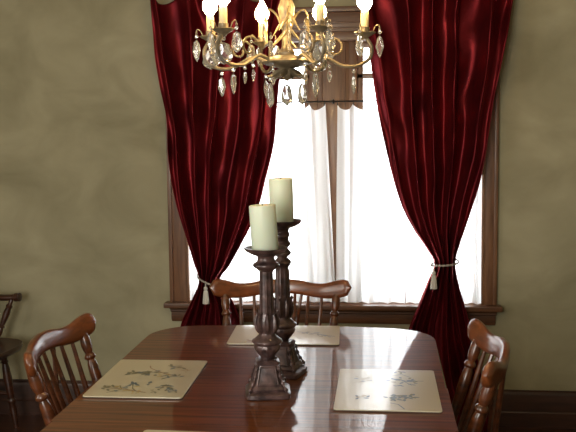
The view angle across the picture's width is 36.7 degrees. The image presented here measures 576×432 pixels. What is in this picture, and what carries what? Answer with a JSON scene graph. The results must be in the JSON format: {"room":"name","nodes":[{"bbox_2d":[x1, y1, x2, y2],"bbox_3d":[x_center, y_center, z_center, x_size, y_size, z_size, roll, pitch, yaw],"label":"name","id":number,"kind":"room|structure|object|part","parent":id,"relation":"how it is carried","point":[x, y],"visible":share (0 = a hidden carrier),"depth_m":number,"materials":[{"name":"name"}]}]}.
{"room":"dining room","nodes":[
{"label":"dining room","id":0,"kind":"room"},
{"bbox_2d":[0,0,575,390],"bbox_3d":[0.038,-0.304,4.499,5.100,2.750,0.150,0,6,6],"label":"wall","id":1,"kind":"structure","parent":0,"point":[84,201],"depth_m":4.51,"materials":[{"name":"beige paint"}]},
{"bbox_2d":[165,113,190,301],"bbox_3d":[-0.563,-0.229,4.545,0.104,1.345,0.164,0,6,6],"label":"trim","id":2,"kind":"structure","parent":1,"relation":"attached to","point":[179,251],"depth_m":4.51,"materials":[{"name":"brown wood"}]},
{"bbox_2d":[0,379,575,428],"bbox_3d":[0.043,0.979,4.539,5.100,0.190,0.022,0,6,6],"label":"baseboard","id":3,"kind":"structure","parent":1,"relation":"attached to","point":[520,408],"depth_m":4.41,"materials":[{"name":"brown wood"}]},
{"bbox_2d":[280,43,309,108],"bbox_3d":[-0.198,-0.221,4.526,0.635,1.325,0.035,0,6,6],"label":"window","id":4,"kind":"structure","parent":1,"relation":"in","point":[307,86],"depth_m":4.43,"materials":[{"name":"brown wood"}]},
{"bbox_2d":[277,99,375,103],"bbox_3d":[0.217,-0.571,4.336,1.545,0.024,0.034,0,6,6],"label":"curtain rod","id":5,"kind":"object","parent":1,"relation":"attached to","point":[333,101],"visible":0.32,"depth_m":4.32,"materials":[{"name":"grey metal"}]},
{"bbox_2d":[190,236,246,301],"bbox_3d":[-0.364,-0.069,4.438,0.309,1.019,0.039,0,6,6],"label":"sheer curtain","id":6,"kind":"object","parent":5,"relation":"hanging from","point":[236,271],"visible":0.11,"depth_m":4.47,"materials":[{"name":"white fabric"}]},
{"bbox_2d":[246,100,334,301],"bbox_3d":[0.007,-0.069,4.397,0.466,1.019,0.040,0,6,6],"label":"sheer curtain","id":7,"kind":"object","parent":5,"relation":"hanging from","point":[300,148],"visible":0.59,"depth_m":4.38,"materials":[{"name":"white fabric"}]},
{"bbox_3d":[0.216,-0.570,4.327,1.530,0.008,0.008,0,6,6],"label":"rod","id":8,"kind":"part","parent":5,"relation":"part of","materials":[{"name":"grey metal"}]},
{"bbox_2d":[336,100,404,302],"bbox_3d":[0.412,-0.069,4.353,0.347,1.019,0.040,0,6,6],"label":"sheer curtain","id":9,"kind":"object","parent":5,"relation":"hanging from","point":[370,254],"visible":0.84,"depth_m":4.36,"materials":[{"name":"white fabric"}]},
{"bbox_2d":[405,181,480,303],"bbox_3d":[0.769,-0.069,4.314,0.384,1.019,0.039,0,6,6],"label":"sheer curtain","id":10,"kind":"object","parent":5,"relation":"hanging from","point":[418,270],"visible":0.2,"depth_m":4.34,"materials":[{"name":"white fabric"}]},
{"bbox_2d":[291,6,366,42],"bbox_3d":[0.207,-0.959,4.378,1.712,0.165,0.184,0,6,6],"label":"trim","id":11,"kind":"structure","parent":1,"relation":"attached to","point":[345,20],"depth_m":4.31,"materials":[{"name":"brown wood"}]},
{"bbox_2d":[309,42,356,279],"bbox_3d":[0.239,-0.232,4.489,0.241,1.345,0.100,0,6,6],"label":"trim","id":12,"kind":"structure","parent":1,"relation":"attached to","point":[339,88],"depth_m":4.41,"materials":[{"name":"brown wood"}]},
{"bbox_2d":[170,308,496,324],"bbox_3d":[0.217,0.513,4.468,1.679,0.080,0.034,0,6,6],"label":"trim","id":13,"kind":"structure","parent":1,"relation":"attached to","point":[177,314],"depth_m":4.45,"materials":[{"name":"brown wood"}]},
{"bbox_2d":[164,301,502,311],"bbox_3d":[0.222,0.455,4.511,1.722,0.026,0.215,0,6,6],"label":"trim","id":14,"kind":"structure","parent":1,"relation":"attached to","point":[375,306],"depth_m":4.40,"materials":[{"name":"brown wood"}]},
{"bbox_2d":[357,42,405,300],"bbox_3d":[0.666,-0.221,4.431,0.621,1.325,0.035,0,6,6],"label":"window","id":15,"kind":"structure","parent":1,"relation":"in","point":[360,75],"depth_m":4.40,"materials":[{"name":"brown wood"}]},
{"bbox_2d":[480,74,499,304],"bbox_3d":[1.008,-0.229,4.373,0.079,1.345,0.164,0,6,6],"label":"trim","id":16,"kind":"structure","parent":1,"relation":"attached to","point":[489,179],"depth_m":4.32,"materials":[{"name":"brown wood"}]},
{"bbox_3d":[0.192,-1.145,4.249,2.130,0.052,0.146,0,6,6],"label":"rod","id":17,"kind":"object","parent":1,"relation":"attached to","visible":0},
{"bbox_2d":[150,0,281,326],"bbox_3d":[-0.320,-0.009,4.338,0.701,2.179,0.150,0,6,6],"label":"curtain","id":18,"kind":"object","parent":17,"relation":"hanging from","point":[220,148],"visible":0.68,"depth_m":4.32,"materials":[{"name":"red fabric"}]},
{"bbox_2d":[197,273,210,303],"bbox_3d":[-0.396,0.356,4.367,0.142,0.139,0.201,0,6,6],"label":"tieback","id":19,"kind":"object","parent":18,"relation":"attached to","point":[205,293],"visible":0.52,"depth_m":4.28,"materials":[{"name":"beige fabric"}]},
{"bbox_3d":[-0.396,0.321,4.374,0.142,0.069,0.180,0,6,6],"label":"cord","id":20,"kind":"part","parent":19,"relation":"part of","materials":[{"name":"beige fabric"}]},
{"bbox_2d":[368,0,512,431],"bbox_3d":[0.732,-0.009,4.226,0.712,2.179,0.142,0,6,8],"label":"curtain","id":21,"kind":"object","parent":17,"relation":"hanging from","point":[435,76],"visible":0.73,"depth_m":4.21,"materials":[{"name":"red fabric"}]},
{"bbox_2d":[430,259,458,288],"bbox_3d":[0.764,0.281,4.239,0.147,0.125,0.188,0,6,6],"label":"tieback","id":22,"kind":"object","parent":21,"relation":"attached to","point":[433,285],"visible":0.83,"depth_m":4.16,"materials":[{"name":"beige fabric"}]},
{"bbox_3d":[0.766,0.232,4.241,0.144,0.028,0.173,0,6,6],"label":"cord","id":23,"kind":"part","parent":22,"relation":"part of","materials":[{"name":"beige fabric"}]},
{"bbox_2d":[0,414,575,431],"bbox_3d":[-0.261,1.375,1.762,5.300,0.050,5.960,0,6,6],"label":"floor","id":24,"kind":"structure","parent":0,"point":[27,423],"depth_m":4.49,"materials":[{"name":"brown wood"}]},
{"bbox_2d":[0,293,22,426],"bbox_3d":[-1.653,0.600,4.312,0.584,1.027,0.585,1,6,14],"label":"armchair","id":25,"kind":"object","parent":24,"relation":"on","point":[8,346],"visible":1,"depth_m":4.47,"materials":[{"name":"brown wood"}]},
{"bbox_3d":[-1.438,0.882,4.476,0.084,0.429,0.044,-2,6,-16],"label":"leg","id":26,"kind":"part","parent":25,"relation":"part of","materials":[{"name":"brown wood"}]},
{"bbox_3d":[-1.593,0.679,4.305,0.460,0.041,0.506,1,6,14],"label":"seat","id":27,"kind":"part","parent":25,"relation":"part of","materials":[{"name":"brown wood"}]},
{"bbox_2d":[23,313,101,426],"bbox_3d":[-0.511,0.806,2.732,0.545,0.903,0.590,0,6,5],"label":"chair","id":28,"kind":"object","parent":24,"relation":"on","point":[51,403],"visible":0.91,"depth_m":2.77,"materials":[{"name":"brown wood"}]},
{"bbox_3d":[-0.671,0.630,2.513,0.155,0.410,0.039,-2,6,-14],"label":"post","id":29,"kind":"part","parent":28,"relation":"part of","materials":[{"name":"brown wood"}]},
{"bbox_3d":[-0.735,0.399,2.711,0.105,0.084,0.590,0,6,5],"label":"crest rail","id":30,"kind":"part","parent":28,"relation":"part of","materials":[{"name":"brown wood"}]},
{"bbox_3d":[-0.635,0.589,2.936,0.155,0.410,0.039,2,6,23],"label":"post","id":31,"kind":"part","parent":28,"relation":"part of","materials":[{"name":"brown wood"}]},
{"bbox_2d":[40,325,457,431],"bbox_3d":[-0.077,0.901,2.478,1.070,0.750,1.974,0,6,6],"label":"dining table","id":32,"kind":"object","parent":24,"relation":"on","point":[216,401],"visible":0.63,"depth_m":2.50,"materials":[{"name":"brown wood"}]},
{"bbox_2d":[82,359,207,399],"bbox_3d":[-0.431,0.503,2.697,0.295,0.006,0.405,0,6,5],"label":"placemat","id":33,"kind":"object","parent":32,"relation":"on","point":[128,379],"visible":1,"depth_m":2.66,"materials":[{"name":"beige"}]},
{"bbox_2d":[143,430,199,431],"bbox_3d":[-0.184,0.564,2.050,0.405,0.006,0.295,0,6,7],"label":"placemat","id":34,"kind":"object","parent":32,"relation":"on","point":[145,430],"visible":1,"depth_m":2.21,"materials":[{"name":"beige"}]},
{"bbox_2d":[244,245,290,400],"bbox_3d":[-0.061,0.304,2.510,0.130,0.430,0.130,-1,6,-3],"label":"candlestick","id":35,"kind":"object","parent":32,"relation":"on","point":[267,382],"visible":0.98,"depth_m":2.48,"materials":[{"name":"wood"}]},
{"bbox_3d":[-0.100,0.455,2.523,0.018,0.052,0.064,-1,6,-3],"label":"panel moulding","id":36,"kind":"part","parent":35,"relation":"part of","materials":[{"name":"wood"}]},
{"bbox_2d":[249,201,278,249],"bbox_3d":[-0.069,0.028,2.484,0.083,0.142,0.077,0,6,11],"label":"pillar candle","id":37,"kind":"object","parent":35,"relation":"on","point":[263,221],"visible":0.96,"depth_m":2.45,"materials":[{"name":"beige wax"}]},
{"bbox_3d":[-0.063,0.102,2.490,0.128,0.024,0.128,-1,6,-3],"label":"drip dish","id":38,"kind":"part","parent":35,"relation":"part of","materials":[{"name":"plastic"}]},
{"bbox_3d":[-0.058,0.459,2.485,0.064,0.052,0.018,-1,6,-3],"label":"panel moulding","id":39,"kind":"part","parent":35,"relation":"part of","materials":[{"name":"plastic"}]},
{"bbox_3d":[-0.019,0.454,2.527,0.018,0.052,0.064,-1,6,-3],"label":"panel moulding","id":40,"kind":"part","parent":35,"relation":"part of","materials":[{"name":"wood"}]},
{"bbox_2d":[227,325,339,345],"bbox_3d":[-0.009,0.445,3.245,0.405,0.006,0.295,0,6,4],"label":"placemat","id":41,"kind":"object","parent":32,"relation":"on","point":[242,334],"visible":0.71,"depth_m":3.22,"materials":[{"name":"beige"}]},
{"bbox_2d":[274,219,306,379],"bbox_3d":[-0.017,0.255,2.721,0.130,0.486,0.130,1,6,18],"label":"candlestick","id":42,"kind":"object","parent":32,"relation":"on","point":[292,367],"visible":0.57,"depth_m":2.70,"materials":[{"name":"wood"}]},
{"bbox_2d":[269,175,293,221],"bbox_3d":[-0.021,-0.053,2.691,0.075,0.147,0.075,-1,6,6],"label":"pillar candle","id":43,"kind":"object","parent":42,"relation":"on","point":[280,189],"visible":0.88,"depth_m":2.66,"materials":[{"name":"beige wax"}]},
{"bbox_3d":[-0.028,0.437,2.700,0.064,0.052,0.018,1,6,18],"label":"panel moulding","id":44,"kind":"part","parent":42,"relation":"part of","materials":[{"name":"wood"}]},
{"bbox_3d":[-0.019,0.025,2.698,0.128,0.024,0.128,1,6,18],"label":"drip dish","id":45,"kind":"part","parent":42,"relation":"part of","materials":[{"name":"wood"}]},
{"bbox_3d":[0.023,0.434,2.726,0.018,0.052,0.064,1,6,18],"label":"panel moulding","id":46,"kind":"part","parent":42,"relation":"part of","materials":[{"name":"wood"}]},
{"bbox_2d":[333,369,442,413],"bbox_3d":[0.291,0.509,2.554,0.295,0.007,0.405,0,6,6],"label":"placemat","id":47,"kind":"object","parent":32,"relation":"on","point":[358,390],"visible":1,"depth_m":2.52,"materials":[{"name":"beige"}]},
{"bbox_2d":[209,279,351,325],"bbox_3d":[-0.043,0.730,3.453,0.590,0.903,0.545,0,6,5],"label":"chair","id":48,"kind":"object","parent":24,"relation":"on","point":[225,289],"visible":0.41,"depth_m":3.62,"materials":[{"name":"brown wood"}]},
{"bbox_3d":[-0.247,0.520,3.589,0.039,0.410,0.155,-2,6,-14],"label":"post","id":49,"kind":"part","parent":48,"relation":"part of","materials":[{"name":"brown wood"}]},
{"bbox_3d":[-0.030,0.301,3.631,0.590,0.084,0.105,0,6,5],"label":"crest rail","id":50,"kind":"part","parent":48,"relation":"part of","materials":[{"name":"brown wood"}]},
{"bbox_3d":[0.179,0.519,3.555,0.039,0.410,0.155,2,6,23],"label":"post","id":51,"kind":"part","parent":48,"relation":"part of","materials":[{"name":"brown wood"}]},
{"bbox_2d":[452,319,510,431],"bbox_3d":[0.384,0.807,2.624,0.545,0.903,0.590,0,6,8],"label":"chair","id":52,"kind":"object","parent":24,"relation":"on","point":[484,402],"visible":0.98,"depth_m":2.64,"materials":[{"name":"brown wood"}]},
{"bbox_3d":[0.550,0.590,2.796,0.155,0.410,0.039,-2,6,-11],"label":"post","id":53,"kind":"part","parent":52,"relation":"part of","materials":[{"name":"brown wood"}]},
{"bbox_3d":[0.491,0.632,2.375,0.155,0.410,0.039,2,6,27],"label":"post","id":54,"kind":"part","parent":52,"relation":"part of","materials":[{"name":"brown wood"}]},
{"bbox_3d":[0.598,0.400,2.554,0.105,0.084,0.590,0,6,8],"label":"crest rail","id":55,"kind":"part","parent":52,"relation":"part of","materials":[{"name":"brown wood"}]},
{"bbox_3d":[-0.290,-1.412,1.489,5.300,0.050,5.960,0,6,6],"label":"ceiling","id":56,"kind":"structure","parent":0,"visible":0},
{"bbox_2d":[193,0,383,107],"bbox_3d":[-0.014,-0.893,2.440,0.471,1.173,0.543,4,7,39],"label":"chandelier","id":57,"kind":"object","parent":56,"relation":"hanging from","point":[285,59],"visible":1,"depth_m":2.45,"materials":[{"name":"gold metal"}]},
{"bbox_3d":[-0.225,-0.614,2.501,0.044,0.076,0.044,0,6,6],"label":"bulb","id":58,"kind":"part","parent":57,"relation":"part of","materials":[{"name":"white glass"}]},
{"bbox_3d":[-0.174,-0.597,2.320,0.044,0.076,0.044,0,6,6],"label":"bulb","id":59,"kind":"part","parent":57,"relation":"part of","materials":[{"name":"white glass"}]},
{"bbox_3d":[-0.152,-0.466,2.504,0.194,0.093,0.010,0,6,9],"label":"arm","id":60,"kind":"part","parent":57,"relation":"part of","materials":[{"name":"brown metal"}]},
{"bbox_3d":[-0.118,-0.454,2.382,0.197,0.093,0.010,-5,7,-41],"label":"arm","id":61,"kind":"part","parent":57,"relation":"part of","materials":[{"name":"brown metal"}]},
{"bbox_3d":[-0.081,-0.633,2.680,0.044,0.076,0.044,0,6,6],"label":"bulb","id":62,"kind":"part","parent":57,"relation":"part of","materials":[{"name":"white glass"}]},
{"bbox_3d":[-0.054,-0.479,2.625,0.010,0.093,0.199,-3,6,-19],"label":"arm","id":63,"kind":"part","parent":57,"relation":"part of","materials":[{"name":"brown metal"}]},
{"bbox_3d":[-0.003,-0.440,2.484,0.146,0.040,0.146,0,6,6],"label":"hub plate","id":64,"kind":"part","parent":57,"relation":"part of","materials":[{"name":"brown metal"}]},
{"bbox_3d":[-0.005,-0.639,2.464,0.052,0.385,0.052,0,6,6],"label":"stem","id":65,"kind":"part","parent":57,"relation":"part of","materials":[{"name":"brown metal"}]},
{"bbox_3d":[0.059,-0.454,2.359,0.010,0.093,0.169,-3,6,-27],"label":"arm","id":66,"kind":"part","parent":57,"relation":"part of","materials":[{"name":"brown metal"}]},
{"bbox_3d":[0.065,-0.479,2.613,0.010,0.093,0.192,2,6,27],"label":"arm","id":67,"kind":"part","parent":57,"relation":"part of","materials":[{"name":"brown metal"}]},
{"bbox_3d":[0.096,-0.633,2.661,0.044,0.076,0.044,0,6,6],"label":"bulb","id":68,"kind":"part","parent":57,"relation":"part of","materials":[{"name":"white glass"}]},
{"bbox_3d":[0.084,-0.597,2.292,0.044,0.076,0.044,0,6,6],"label":"bulb","id":69,"kind":"part","parent":57,"relation":"part of","materials":[{"name":"white glass"}]},
{"bbox_3d":[0.146,-0.465,2.465,0.194,0.093,0.010,0,6,6],"label":"arm","id":70,"kind":"part","parent":57,"relation":"part of","materials":[{"name":"brown metal"}]},
{"bbox_3d":[0.215,-0.613,2.443,0.044,0.076,0.044,0,6,6],"label":"bulb","id":71,"kind":"part","parent":57,"relation":"part of","materials":[{"name":"white glass"}]}
]}

